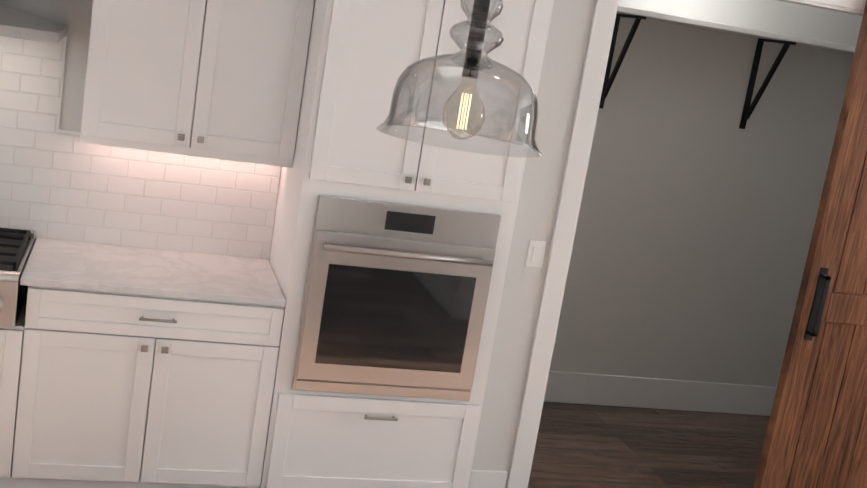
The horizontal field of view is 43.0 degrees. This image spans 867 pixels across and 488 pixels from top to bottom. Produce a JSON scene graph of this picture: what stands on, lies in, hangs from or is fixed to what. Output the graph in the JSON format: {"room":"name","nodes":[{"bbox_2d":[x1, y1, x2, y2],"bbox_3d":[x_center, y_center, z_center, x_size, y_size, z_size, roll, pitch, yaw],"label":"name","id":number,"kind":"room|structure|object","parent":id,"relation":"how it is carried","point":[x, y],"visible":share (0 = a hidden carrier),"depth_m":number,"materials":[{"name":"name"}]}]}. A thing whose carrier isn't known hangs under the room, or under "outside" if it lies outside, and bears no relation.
{"room":"kitchen","nodes":[
{"label":"kitchen","id":0,"kind":"room"},
{"bbox_2d":[0,0,280,259],"bbox_3d":[-3.522,-0.917,4.044,8.050,3.220,0.150,6,12,-16],"label":"wall","id":1,"kind":"structure","parent":0,"point":[76,14],"depth_m":4.53,"materials":[{"name":"paint"}]},
{"bbox_2d":[0,3,67,42],"bbox_3d":[-1.836,-1.491,3.967,1.060,1.347,0.560,6,12,-16],"label":"range hood","id":2,"kind":"object","parent":1,"relation":"attached to","point":[17,23],"visible":1,"depth_m":3.99,"materials":[{"name":"silver metal"}]},
{"bbox_2d":[0,36,280,258],"bbox_3d":[-3.010,-0.586,4.175,4.888,0.856,0.008,6,12,-16],"label":"tile backsplash","id":3,"kind":"structure","parent":1,"relation":"attached to","point":[56,182],"depth_m":4.69,"materials":[{"name":"white tile"}]},
{"bbox_2d":[80,0,313,163],"bbox_3d":[-0.935,-0.939,4.453,0.840,1.070,0.348,6,12,-16],"label":"upper cabinet","id":4,"kind":"object","parent":1,"relation":"attached to","point":[220,79],"depth_m":4.34,"materials":[{"name":"white paint"}]},
{"bbox_2d":[528,402,769,487],"bbox_3d":[-0.878,1.851,1.039,12.350,0.120,10.200,6,12,-16],"label":"floor","id":5,"kind":"structure","parent":0,"point":[588,446],"depth_m":5.98,"materials":[{"name":"brown wood"}]},
{"bbox_2d":[0,326,43,487],"bbox_3d":[-2.130,0.540,4.350,1.093,0.715,0.638,6,12,-16],"label":"base cabinet","id":6,"kind":"object","parent":5,"relation":"on","point":[21,347],"depth_m":4.17,"materials":[{"name":"white paint"}]},
{"bbox_2d":[16,286,283,487],"bbox_3d":[-1.224,0.550,4.591,1.026,0.884,0.638,6,12,-16],"label":"base cabinet","id":7,"kind":"object","parent":5,"relation":"on","point":[98,389],"depth_m":4.30,"materials":[{"name":"white paint"}]},
{"bbox_2d":[0,227,35,327],"bbox_3d":[-2.052,0.087,4.191,0.934,0.244,0.708,6,12,-16],"label":"range","id":8,"kind":"object","parent":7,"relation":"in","point":[16,246],"visible":1,"depth_m":4.14,"materials":[{"name":"silver metal"}]},
{"bbox_2d":[20,238,285,306],"bbox_3d":[-2.999,-0.081,3.959,4.888,0.030,0.653,6,12,-16],"label":"countertop","id":9,"kind":"structure","parent":7,"relation":"on","point":[67,264],"depth_m":4.40,"materials":[{"name":"stone"}]},
{"bbox_2d":[259,0,553,487],"bbox_3d":[-0.160,-0.178,4.634,0.889,2.610,0.745,6,12,-16],"label":"tall cabinet","id":10,"kind":"object","parent":5,"relation":"on","point":[389,258],"visible":1,"depth_m":4.39,"materials":[{"name":"white paint"}]},
{"bbox_2d":[544,371,776,415],"bbox_3d":[1.784,0.949,6.772,3.970,0.190,0.016,6,12,-16],"label":"baseboard","id":11,"kind":"structure","parent":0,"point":[610,390],"depth_m":6.64,"materials":[{"name":"white paint"}]},
{"bbox_2d":[471,0,862,487],"bbox_3d":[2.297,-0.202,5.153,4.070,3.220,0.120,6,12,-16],"label":"wall","id":12,"kind":"structure","parent":0,"point":[696,224],"depth_m":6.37,"materials":[{"name":"paint"}]},
{"bbox_2d":[525,240,545,267],"bbox_3d":[0.434,0.043,4.654,0.075,0.118,0.008,6,12,-16],"label":"light switch","id":13,"kind":"object","parent":12,"relation":"attached to","point":[535,253],"visible":1,"depth_m":4.65,"materials":[{"name":"white plastic"}]},
{"bbox_2d":[506,0,866,487],"bbox_3d":[1.219,0.048,4.921,1.530,2.490,0.138,6,12,-16],"label":"door frame","id":14,"kind":"structure","parent":12,"relation":"attached to","point":[586,113],"depth_m":4.67,"materials":[{"name":"white paint"}]},
{"bbox_2d":[599,6,855,128],"bbox_3d":[2.164,-0.863,6.229,3.800,0.550,0.378,6,12,-16],"label":"shelf","id":15,"kind":"object","parent":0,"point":[787,41],"visible":0.92,"depth_m":5.99,"materials":[{"name":"white"}]},
{"bbox_3d":[-0.246,-2.062,0.238,12.350,1.729,10.200,6,12,-16],"label":"ceiling","id":16,"kind":"structure","parent":0,"visible":0},
{"bbox_2d":[376,0,541,157],"bbox_3d":[0.145,-0.795,1.893,0.309,1.253,0.309,6,12,-16],"label":"pendant light","id":17,"kind":"object","parent":16,"relation":"hanging from","point":[472,62],"visible":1,"depth_m":1.96,"materials":[{"name":"clear glass"}]},
{"bbox_3d":[2.045,-1.065,4.757,2.720,0.407,0.096,6,12,-16],"label":"track rail","id":18,"kind":"object","parent":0,"visible":0},
{"bbox_2d":[754,1,866,487],"bbox_3d":[2.291,0.173,5.094,1.260,2.485,0.102,6,12,-16],"label":"barn door","id":19,"kind":"structure","parent":18,"relation":"hanging from","point":[816,435],"depth_m":5.04,"materials":[{"name":"brown wood"}]}
]}

